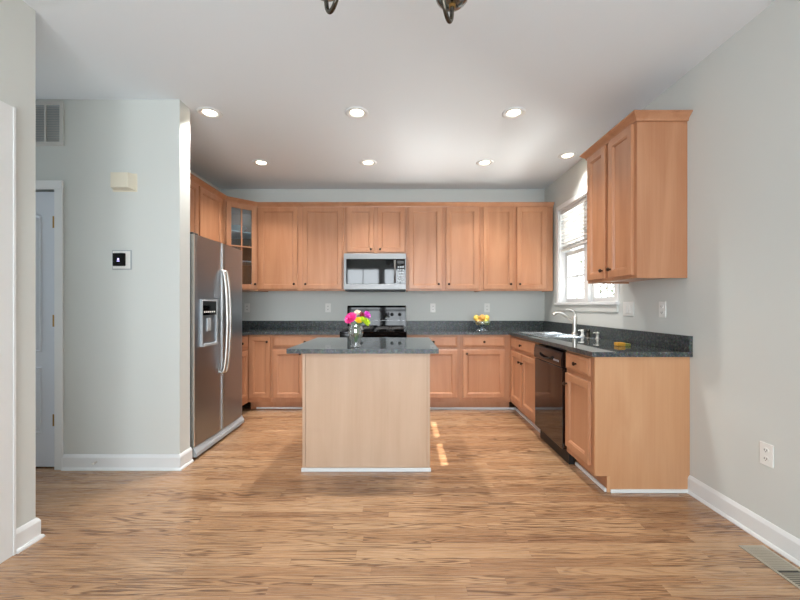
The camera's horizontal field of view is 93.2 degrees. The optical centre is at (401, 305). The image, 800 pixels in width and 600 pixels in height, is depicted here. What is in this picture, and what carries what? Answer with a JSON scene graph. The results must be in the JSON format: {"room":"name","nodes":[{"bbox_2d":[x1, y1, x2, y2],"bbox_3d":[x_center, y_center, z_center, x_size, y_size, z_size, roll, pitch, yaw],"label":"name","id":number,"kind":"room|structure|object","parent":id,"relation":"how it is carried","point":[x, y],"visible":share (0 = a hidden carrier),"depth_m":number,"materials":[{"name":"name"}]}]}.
{"room":"kitchen","nodes":[
{"label":"kitchen","id":0,"kind":"room"},
{"bbox_2d":[0,0,35,528],"bbox_3d":[-1.960,-0.160,0.165,0.120,2.740,3.590,0,0,0],"label":"wall","id":1,"kind":"structure","parent":0,"point":[17,18],"depth_m":1.90,"materials":[{"name":"white paint"}]},
{"bbox_2d":[0,101,15,563],"bbox_3d":[-1.890,0.122,1.341,0.020,2.175,1.003,0,0,0],"label":"trim","id":2,"kind":"structure","parent":1,"relation":"attached to","point":[7,112],"depth_m":1.80,"materials":[{"name":"white paint"}]},
{"bbox_2d":[36,99,189,454],"bbox_3d":[-2.913,-0.160,2.869,2.533,2.740,0.137,0,0,0],"label":"wall","id":3,"kind":"structure","parent":0,"point":[126,333],"depth_m":2.80,"materials":[{"name":"white paint"}]},
{"bbox_2d":[36,192,53,466],"bbox_3d":[-2.957,0.173,2.796,0.790,2.050,0.107,0,0,0],"label":"door","id":4,"kind":"structure","parent":3,"relation":"in","point":[44,200],"depth_m":2.81,"materials":[{"name":"white paint"}]},
{"bbox_2d":[36,180,62,469],"bbox_3d":[-2.962,0.141,2.818,0.915,2.137,0.064,0,0,0],"label":"trim","id":5,"kind":"structure","parent":3,"relation":"attached to","point":[57,185],"depth_m":2.79,"materials":[{"name":"white paint"}]},
{"bbox_2d":[36,101,63,145],"bbox_3d":[-2.755,-1.350,2.795,0.510,0.330,0.010,0,0,0],"label":"air vent","id":6,"kind":"object","parent":3,"relation":"in","point":[49,114],"visible":0.52,"depth_m":2.79,"materials":[{"name":"grey metal"}]},
{"bbox_2d":[112,250,131,269],"bbox_3d":[-2.070,-0.341,2.787,0.144,0.146,0.024,0,0,0],"label":"thermostat","id":7,"kind":"object","parent":3,"relation":"attached to","point":[121,259],"visible":1,"depth_m":2.79,"materials":[{"name":"grey plastic"}]},
{"bbox_2d":[110,172,136,191],"bbox_3d":[-2.050,-0.912,2.770,0.180,0.135,0.060,0,0,0],"label":"door chime","id":8,"kind":"object","parent":3,"relation":"attached to","point":[119,181],"visible":1,"depth_m":2.74,"materials":[{"name":"beige plastic"}]},
{"bbox_2d":[61,447,193,470],"bbox_3d":[-2.062,1.154,2.859,0.882,0.112,0.170,0,0,0],"label":"baseboard","id":9,"kind":"structure","parent":3,"relation":"attached to","point":[70,462],"depth_m":2.79,"materials":[{"name":"white paint"}]},
{"bbox_2d":[190,170,220,191],"bbox_3d":[-2.440,-0.160,3.949,0.120,2.740,2.023,0,0,0],"label":"wall","id":10,"kind":"structure","parent":0,"point":[191,172],"depth_m":4.55,"materials":[{"name":"white paint"}]},
{"bbox_2d":[190,180,223,243],"bbox_3d":[-2.189,-0.905,3.874,0.379,0.630,0.948,0,0,0],"label":"upper cabinet","id":11,"kind":"object","parent":10,"relation":"attached to","point":[206,208],"visible":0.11,"depth_m":3.95,"materials":[{"name":"brown wood"}]},
{"bbox_2d":[221,189,544,320],"bbox_3d":[-1.140,-0.160,5.020,6.320,2.740,0.120,0,0,0],"label":"wall","id":12,"kind":"structure","parent":0,"point":[270,305],"depth_m":4.96,"materials":[{"name":"white paint"}]},
{"bbox_2d":[224,201,262,291],"bbox_3d":[-2.071,-0.702,4.655,0.616,1.036,0.608,0,0,0],"label":"upper cabinet","id":13,"kind":"object","parent":12,"relation":"attached to","point":[246,241],"visible":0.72,"depth_m":4.62,"materials":[{"name":"brown wood"}]},
{"bbox_2d":[231,227,245,230],"bbox_3d":[-2.000,-0.920,4.600,0.196,0.047,0.196,0,0,0],"label":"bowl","id":14,"kind":"object","parent":13,"relation":"on","point":[232,228],"visible":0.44,"depth_m":4.53,"materials":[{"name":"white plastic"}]},
{"bbox_2d":[231,230,250,238],"bbox_3d":[-2.077,-0.888,4.657,0.574,0.016,0.574,0,0,0],"label":"shelf","id":15,"kind":"object","parent":13,"relation":"attached to","point":[235,234],"depth_m":4.65,"materials":[{"name":"clear glass"}]},
{"bbox_2d":[242,260,250,264],"bbox_3d":[-2.077,-0.538,4.657,0.574,0.016,0.574,0,0,0],"label":"shelf","id":16,"kind":"object","parent":13,"relation":"attached to","point":[243,262],"depth_m":4.61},
{"bbox_2d":[190,173,554,206],"bbox_3d":[-0.100,-1.235,4.014,3.900,0.052,1.229,0,0,0],"label":"crown molding","id":17,"kind":"structure","parent":13,"relation":"attached to","point":[193,178],"depth_m":4.59,"materials":[{"name":"brown wood"}]},
{"bbox_2d":[244,303,249,311],"bbox_3d":[-2.030,0.025,4.955,0.072,0.116,0.009,0,0,0],"label":"wall outlet","id":18,"kind":"object","parent":12,"relation":"attached to","point":[246,305],"visible":1,"depth_m":4.96,"materials":[{"name":"white plastic"}]},
{"bbox_2d":[242,321,346,328],"bbox_3d":[-1.546,0.245,4.427,1.665,0.102,1.064,0,0,0],"label":"backsplash","id":19,"kind":"structure","parent":12,"relation":"attached to","point":[245,324],"depth_m":4.94,"materials":[{"name":"stone"}]},
{"bbox_2d":[258,207,346,291],"bbox_3d":[-1.237,-0.702,4.769,1.065,1.036,0.379,0,0,0],"label":"upper cabinet","id":20,"kind":"object","parent":12,"relation":"attached to","point":[300,248],"visible":0.99,"depth_m":4.62,"materials":[{"name":"brown wood"}]},
{"bbox_2d":[325,303,330,311],"bbox_3d":[-0.970,0.025,4.955,0.072,0.116,0.009,0,0,0],"label":"wall outlet","id":21,"kind":"object","parent":12,"relation":"attached to","point":[327,305],"visible":1,"depth_m":4.96,"materials":[{"name":"white plastic"}]},
{"bbox_2d":[345,207,405,252],"bbox_3d":[-0.326,-0.927,4.769,0.753,0.585,0.379,0,0,0],"label":"upper cabinet","id":22,"kind":"object","parent":12,"relation":"attached to","point":[367,229],"visible":0.91,"depth_m":4.62,"materials":[{"name":"brown wood"}]},
{"bbox_2d":[344,253,405,291],"bbox_3d":[-0.326,-0.408,4.731,0.750,0.450,0.455,0,0,0],"label":"microwave","id":23,"kind":"object","parent":22,"relation":"attached to","point":[363,272],"visible":1,"depth_m":4.55,"materials":[{"name":"silver metal"}]},
{"bbox_2d":[430,303,435,311],"bbox_3d":[0.405,0.025,4.955,0.072,0.116,0.009,0,0,0],"label":"wall outlet","id":24,"kind":"object","parent":12,"relation":"attached to","point":[432,305],"visible":1,"depth_m":4.96,"materials":[{"name":"white plastic"}]},
{"bbox_2d":[406,207,479,291],"bbox_3d":[0.506,-0.702,4.769,0.907,1.036,0.379,0,0,0],"label":"upper cabinet","id":25,"kind":"object","parent":12,"relation":"attached to","point":[443,243],"visible":1,"depth_m":4.62,"materials":[{"name":"brown wood"}]},
{"bbox_2d":[484,303,489,311],"bbox_3d":[1.115,0.025,4.955,0.072,0.116,0.009,0,0,0],"label":"wall outlet","id":26,"kind":"object","parent":12,"relation":"attached to","point":[486,305],"visible":1,"depth_m":4.96,"materials":[{"name":"white plastic"}]},
{"bbox_2d":[478,207,552,291],"bbox_3d":[1.405,-0.702,4.769,0.888,1.036,0.379,0,0,0],"label":"upper cabinet","id":27,"kind":"object","parent":12,"relation":"attached to","point":[516,243],"visible":0.97,"depth_m":4.62,"materials":[{"name":"brown wood"}]},
{"bbox_2d":[23,0,774,188],"bbox_3d":[-1.140,-1.580,1.675,6.320,0.100,6.850,0,0,0],"label":"ceiling","id":28,"kind":"structure","parent":0,"point":[283,76],"depth_m":2.48,"materials":[{"name":"white paint"}]},
{"bbox_2d":[197,107,222,118],"bbox_3d":[-1.520,-1.525,2.990,0.184,0.009,0.184,0,0,0],"label":"recessed light","id":29,"kind":"object","parent":28,"relation":"in","point":[208,112],"visible":1,"depth_m":2.98,"materials":[{"name":"white paint"}]},
{"bbox_2d":[252,159,269,165],"bbox_3d":[-1.500,-1.525,4.030,0.184,0.009,0.184,0,0,0],"label":"recessed light","id":30,"kind":"object","parent":28,"relation":"in","point":[260,162],"visible":1,"depth_m":4.02,"materials":[{"name":"white paint"}]},
{"bbox_2d":[321,0,338,14],"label":"chandelier","id":31,"kind":"object","parent":28,"relation":"hanging from","point":[326,2],"depth_m":1.08,"materials":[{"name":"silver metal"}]},
{"bbox_2d":[345,107,368,118],"bbox_3d":[-0.356,-1.525,2.990,0.184,0.009,0.184,0,0,0],"label":"recessed light","id":32,"kind":"object","parent":28,"relation":"in","point":[353,112],"visible":1,"depth_m":2.98,"materials":[{"name":"white paint"}]},
{"bbox_2d":[360,159,376,165],"bbox_3d":[-0.360,-1.525,4.030,0.184,0.009,0.184,0,0,0],"label":"recessed light","id":33,"kind":"object","parent":28,"relation":"in","point":[367,162],"visible":1,"depth_m":4.02,"materials":[{"name":"white paint"}]},
{"bbox_2d":[436,0,466,23],"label":"chandelier","id":34,"kind":"object","parent":28,"relation":"hanging from","point":[450,6],"depth_m":1.13,"materials":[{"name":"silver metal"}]},
{"bbox_2d":[476,159,493,165],"bbox_3d":[0.885,-1.525,4.030,0.184,0.009,0.184,0,0,0],"label":"recessed light","id":35,"kind":"object","parent":28,"relation":"in","point":[485,162],"visible":1,"depth_m":4.02,"materials":[{"name":"white paint"}]},
{"bbox_2d":[502,107,525,118],"bbox_3d":[0.885,-1.525,2.990,0.184,0.009,0.184,0,0,0],"label":"recessed light","id":36,"kind":"object","parent":28,"relation":"in","point":[512,112],"visible":1,"depth_m":2.98,"materials":[{"name":"white paint"}]},
{"bbox_2d":[558,152,576,158],"bbox_3d":[1.680,-1.525,3.840,0.184,0.009,0.184,0,0,0],"label":"recessed light","id":37,"kind":"object","parent":28,"relation":"in","point":[567,155],"visible":1,"depth_m":3.84,"materials":[{"name":"white paint"}]},
{"bbox_2d":[0,402,799,599],"bbox_3d":[-1.140,1.260,1.675,6.320,0.100,6.850,0,0,0],"label":"floor","id":38,"kind":"structure","parent":0,"point":[498,514],"depth_m":2.06,"materials":[{"name":"brown wood"}]},
{"bbox_2d":[190,232,243,456],"bbox_3d":[-1.958,0.302,3.418,0.805,1.775,0.916,0,0,0],"label":"refrigerator","id":39,"kind":"object","parent":38,"relation":"on","point":[215,267],"visible":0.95,"depth_m":3.27,"materials":[{"name":"grey metal"}]},
{"bbox_2d":[242,335,247,405],"bbox_3d":[-2.049,0.769,4.398,0.658,0.881,1.004,0,0,0],"label":"base cabinet","id":40,"kind":"object","parent":38,"relation":"on","point":[244,338],"visible":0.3,"depth_m":4.23,"materials":[{"name":"brown wood"}]},
{"bbox_2d":[242,321,346,335],"bbox_3d":[-1.546,0.261,4.427,1.665,0.134,1.064,0,0,0],"label":"countertop","id":41,"kind":"structure","parent":40,"relation":"on","point":[248,327],"depth_m":4.94,"materials":[{"name":"stone"}]},
{"bbox_2d":[248,335,273,408],"bbox_3d":[-1.635,0.769,4.629,0.269,0.881,0.658,0,0,0],"label":"base cabinet","id":42,"kind":"object","parent":38,"relation":"on","point":[259,346],"visible":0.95,"depth_m":4.34,"materials":[{"name":"brown wood"}]},
{"bbox_2d":[272,335,339,406],"bbox_3d":[-1.107,0.769,4.629,0.784,0.881,0.658,0,0,0],"label":"base cabinet","id":43,"kind":"object","parent":38,"relation":"on","point":[286,368],"visible":0.4,"depth_m":4.34,"materials":[{"name":"brown wood"}]},
{"bbox_2d":[256,407,301,408],"bbox_3d":[-1.206,1.192,4.417,0.988,0.020,0.014,0,0,0],"label":"trim","id":44,"kind":"structure","parent":43,"relation":"attached to","point":[256,407],"depth_m":4.41,"materials":[{"name":"white paint"}]},
{"bbox_2d":[301,354,430,471],"bbox_3d":[-0.263,0.769,3.083,0.947,0.881,0.653,0,0,0],"label":"kitchen island","id":45,"kind":"object","parent":38,"relation":"on","point":[361,412],"visible":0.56,"depth_m":2.77,"materials":[{"name":"brown wood"}]},
{"bbox_2d":[286,337,438,353],"bbox_3d":[-0.271,0.312,3.080,1.048,0.032,0.960,0,0,0],"label":"island countertop","id":46,"kind":"structure","parent":45,"relation":"on","point":[319,345],"depth_m":2.76,"materials":[{"name":"stone"}]},
{"bbox_3d":[-0.335,0.212,2.745,0.110,0.168,0.110,0,0,0],"label":"vase","id":47,"kind":"object","parent":46,"relation":"on","visible":0},
{"bbox_2d":[345,312,355,334],"bbox_3d":[-0.369,0.154,2.728,0.106,0.214,0.068,0,0,29],"label":"flower","id":48,"kind":"object","parent":47,"relation":"in","point":[350,317],"visible":1,"depth_m":2.72,"materials":[{"name":"pink plant"}]},
{"bbox_2d":[351,317,361,338],"bbox_3d":[-0.325,0.170,2.720,0.083,0.183,0.056,0,0,10],"label":"flower","id":49,"kind":"object","parent":47,"relation":"in","point":[357,319],"visible":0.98,"depth_m":2.71,"materials":[{"name":"yellow plant"}]},
{"bbox_2d":[354,310,360,326],"bbox_3d":[-0.330,0.144,2.760,0.088,0.234,0.039,0,0,0],"label":"flower","id":50,"kind":"object","parent":47,"relation":"in","point":[355,311],"visible":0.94,"depth_m":2.76,"materials":[{"name":"beige plant"}]},
{"bbox_2d":[354,316,365,341],"bbox_3d":[-0.304,0.168,2.712,0.085,0.187,0.042,0,0,12],"label":"flower","id":51,"kind":"object","parent":47,"relation":"in","point":[362,319],"visible":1,"depth_m":2.71,"materials":[{"name":"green plant"}]},
{"bbox_2d":[355,312,364,339],"bbox_3d":[-0.314,0.151,2.756,0.092,0.220,0.037,0,0,-14],"label":"flower","id":52,"kind":"object","parent":47,"relation":"in","point":[362,314],"visible":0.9,"depth_m":2.75,"materials":[{"name":"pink plant"}]},
{"bbox_2d":[357,318,369,339],"bbox_3d":[-0.286,0.172,2.722,0.111,0.178,0.057,0,0,0],"label":"flower","id":53,"kind":"object","parent":47,"relation":"in","point":[367,322],"visible":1,"depth_m":2.72,"materials":[{"name":"green plant"}]},
{"bbox_2d":[356,311,370,338],"bbox_3d":[-0.282,0.148,2.745,0.114,0.226,0.049,0,0,-14],"label":"flower","id":54,"kind":"object","parent":47,"relation":"in","point":[367,314],"visible":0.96,"depth_m":2.75,"materials":[{"name":"pink plant"}]},
{"bbox_2d":[340,306,405,336],"bbox_3d":[-0.329,0.593,4.595,0.760,1.195,0.714,0,0,0],"label":"range","id":55,"kind":"object","parent":38,"relation":"on","point":[385,321],"visible":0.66,"depth_m":4.90,"materials":[{"name":"black metal"}]},
{"bbox_2d":[340,328,405,333],"bbox_3d":[-0.329,0.303,4.625,0.760,0.022,0.650,0,0,0],"label":"cooktop","id":56,"kind":"object","parent":55,"relation":"in","point":[351,330],"depth_m":4.33,"materials":[{"name":"black ceramic"}]},
{"bbox_2d":[406,332,458,406],"bbox_3d":[0.357,0.769,4.629,0.604,0.881,0.658,0,0,0],"label":"base cabinet","id":57,"kind":"object","parent":38,"relation":"on","point":[444,366],"visible":0.5,"depth_m":4.34,"materials":[{"name":"brown wood"}]},
{"bbox_2d":[458,335,510,406],"bbox_3d":[1.258,0.769,4.629,1.194,0.881,0.658,0,0,0],"label":"base cabinet","id":58,"kind":"object","parent":38,"relation":"on","point":[484,360],"visible":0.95,"depth_m":4.34,"materials":[{"name":"brown wood"}]},
{"bbox_2d":[430,407,539,431],"bbox_3d":[0.693,1.196,3.962,1.274,0.024,0.924,0,0,0],"label":"trim","id":59,"kind":"structure","parent":38,"relation":"on","point":[431,408],"depth_m":4.41,"materials":[{"name":"white paint"}]},
{"bbox_2d":[510,335,541,423],"bbox_3d":[1.536,0.769,3.921,0.661,0.881,0.854,0,0,0],"label":"base cabinet","id":60,"kind":"object","parent":38,"relation":"on","point":[522,359],"visible":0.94,"depth_m":3.85,"materials":[{"name":"brown wood"}]},
{"bbox_2d":[534,344,573,463],"bbox_3d":[1.512,0.780,3.185,0.647,0.860,0.602,0,0,0],"label":"dishwasher","id":61,"kind":"object","parent":38,"relation":"on","point":[550,361],"visible":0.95,"depth_m":3.10,"materials":[{"name":"black metal"}]},
{"bbox_2d":[563,350,689,492],"bbox_3d":[1.537,0.769,2.665,0.664,0.881,0.428,0,0,0],"label":"base cabinet","id":62,"kind":"object","parent":38,"relation":"on","point":[579,376],"depth_m":2.46,"materials":[{"name":"brown wood"}]},
{"bbox_2d":[406,321,692,356],"bbox_3d":[0.963,0.261,3.695,1.813,0.134,2.529,0,0,0],"label":"countertop","id":63,"kind":"structure","parent":62,"relation":"on","point":[643,343],"depth_m":3.29,"materials":[{"name":"stone"}]},
{"bbox_2d":[519,332,595,337],"bbox_3d":[1.550,0.379,3.890,0.500,0.175,0.780,0,0,0],"label":"sink","id":64,"kind":"object","parent":63,"relation":"in","point":[537,334],"visible":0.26,"depth_m":3.88,"materials":[{"name":"silver metal"}]},
{"bbox_2d":[523,332,560,333],"bbox_3d":[1.515,0.380,4.077,0.372,0.172,0.347,0,0,0],"label":"basin","id":65,"kind":"object","parent":64,"relation":"in","point":[523,332],"depth_m":4.25,"materials":[{"name":"silver metal"}]},
{"bbox_2d":[537,335,577,336],"bbox_3d":[1.515,0.380,3.703,0.372,0.172,0.347,0,0,0],"label":"basin","id":66,"kind":"object","parent":64,"relation":"in","point":[537,335],"depth_m":3.87,"materials":[{"name":"silver metal"}]},
{"bbox_2d":[584,329,590,336],"bbox_3d":[1.755,0.255,3.585,0.063,0.073,0.044,0,0,0],"label":"soap dispenser","id":67,"kind":"object","parent":64,"relation":"on","point":[586,330],"visible":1,"depth_m":3.57,"materials":[{"name":"silver metal"}]},
{"bbox_2d":[552,309,577,334],"bbox_3d":[1.657,0.161,3.845,0.263,0.260,0.068,0,0,0],"label":"faucet","id":68,"kind":"object","parent":63,"relation":"on","point":[573,320],"visible":1,"depth_m":3.83,"materials":[{"name":"silver metal"}]},
{"bbox_2d":[614,342,630,345],"bbox_3d":[1.637,0.283,2.810,0.105,0.026,0.080,0,0,0],"label":"sponge","id":69,"kind":"object","parent":63,"relation":"on","point":[615,343],"visible":1,"depth_m":2.79,"materials":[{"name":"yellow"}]},
{"bbox_3d":[0.955,0.237,4.520,0.200,0.118,0.200,0,0,0],"label":"fruit bowl","id":70,"kind":"object","parent":63,"relation":"on","visible":0},
{"bbox_2d":[475,319,480,324],"bbox_3d":[0.907,0.191,4.490,0.074,0.079,0.074,0,0,0],"label":"fruit","id":71,"kind":"object","parent":70,"relation":"in","point":[477,322],"visible":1,"depth_m":4.46,"materials":[{"name":"yellow plant"}]},
{"bbox_2d":[575,462,605,491],"bbox_3d":[1.322,1.196,2.665,0.014,0.024,0.420,0,0,0],"label":"trim","id":72,"kind":"structure","parent":62,"relation":"attached to","point":[578,465],"depth_m":2.63,"materials":[{"name":"white paint"}]},
{"bbox_2d":[610,489,688,492],"bbox_3d":[1.609,1.199,2.449,0.515,0.022,0.012,0,0,0],"label":"trim","id":73,"kind":"structure","parent":62,"relation":"attached to","point":[611,490],"depth_m":2.44,"materials":[{"name":"white paint"}]},
{"bbox_2d":[738,545,799,588],"bbox_3d":[1.758,1.207,1.730,0.125,0.005,0.350,0,0,0],"label":"floor vent","id":74,"kind":"object","parent":38,"relation":"in","point":[789,572],"visible":1,"depth_m":1.78,"materials":[{"name":"beige metal"}]},
{"bbox_2d":[545,0,799,538],"bbox_3d":[1.945,-0.160,1.605,0.150,2.740,6.710,0,0,0],"label":"wall","id":75,"kind":"structure","parent":0,"point":[738,300],"depth_m":2.08,"materials":[{"name":"white paint"}]},
{"bbox_2d":[554,188,618,311],"bbox_3d":[1.927,-0.565,3.905,0.185,1.240,1.310,0,0,0],"label":"window","id":76,"kind":"structure","parent":75,"relation":"in","point":[592,301],"depth_m":4.21,"materials":[{"name":"white paint"}]},
{"bbox_2d":[560,196,586,251],"bbox_3d":[1.905,-0.880,3.905,0.054,0.471,1.160,0,0,0],"label":"window blind","id":77,"kind":"object","parent":76,"relation":"attached to","point":[573,221],"visible":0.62,"depth_m":4.17,"materials":[{"name":"white fabric"}]},
{"bbox_2d":[623,302,633,315],"bbox_3d":[1.865,0.025,3.120,0.009,0.116,0.142,0,0,0],"label":"light switch","id":78,"kind":"object","parent":75,"relation":"attached to","point":[628,307],"visible":1,"depth_m":3.10,"materials":[{"name":"white plastic"}]},
{"bbox_2d":[579,110,692,283],"bbox_3d":[1.679,-0.722,2.803,0.379,1.076,0.750,0,0,0],"label":"upper cabinet","id":79,"kind":"object","parent":75,"relation":"attached to","point":[637,171],"visible":1,"depth_m":2.48,"materials":[{"name":"brown wood"}]},
{"bbox_2d":[659,301,665,317],"bbox_3d":[1.865,0.025,2.710,0.009,0.116,0.072,0,0,0],"label":"wall outlet","id":80,"kind":"object","parent":75,"relation":"attached to","point":[662,304],"visible":1,"depth_m":2.71,"materials":[{"name":"white plastic"}]},
{"bbox_2d":[687,475,799,566],"bbox_3d":[1.857,1.154,0.424,0.026,0.112,4.089,0,0,0],"label":"baseboard","id":81,"kind":"structure","parent":75,"relation":"attached to","point":[771,535],"depth_m":2.02,"materials":[{"name":"white paint"}]},
{"bbox_2d":[760,441,773,468],"bbox_3d":[1.865,0.760,1.935,0.009,0.116,0.072,0,0,0],"label":"wall outlet","id":82,"kind":"object","parent":75,"relation":"attached to","point":[766,450],"visible":1,"depth_m":1.93,"materials":[{"name":"white plastic"}]},
{"bbox_3d":[-3.100,-0.160,1.900,2.160,2.740,0.120,0,0,0],"label":"wall","id":83,"kind":"structure","parent":0,"visible":0},
{"bbox_2d":[16,517,44,553],"bbox_3d":[-3.022,1.154,1.915,2.296,0.112,0.141,0,0,0],"label":"baseboard","id":84,"kind":"structure","parent":83,"relation":"attached to","point":[29,533],"depth_m":1.91,"materials":[{"name":"white paint"}]},
{"label":"outside","id":85,"kind":"structure","parent":0,"visible":0},
{"bbox_3d":[21.050,1.860,10.000,37.900,0.100,48.000,0,0,0],"label":"ground","id":86,"kind":"structure","parent":85,"visible":0},
{"bbox_2d":[572,245,613,297],"bbox_3d":[10.515,-1.129,20.512,3.273,5.883,3.250,0,0,0],"label":"tree","id":87,"kind":"object","parent":86,"relation":"on","point":[612,290],"visible":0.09,"depth_m":20.40,"materials":[{"name":"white plant"}]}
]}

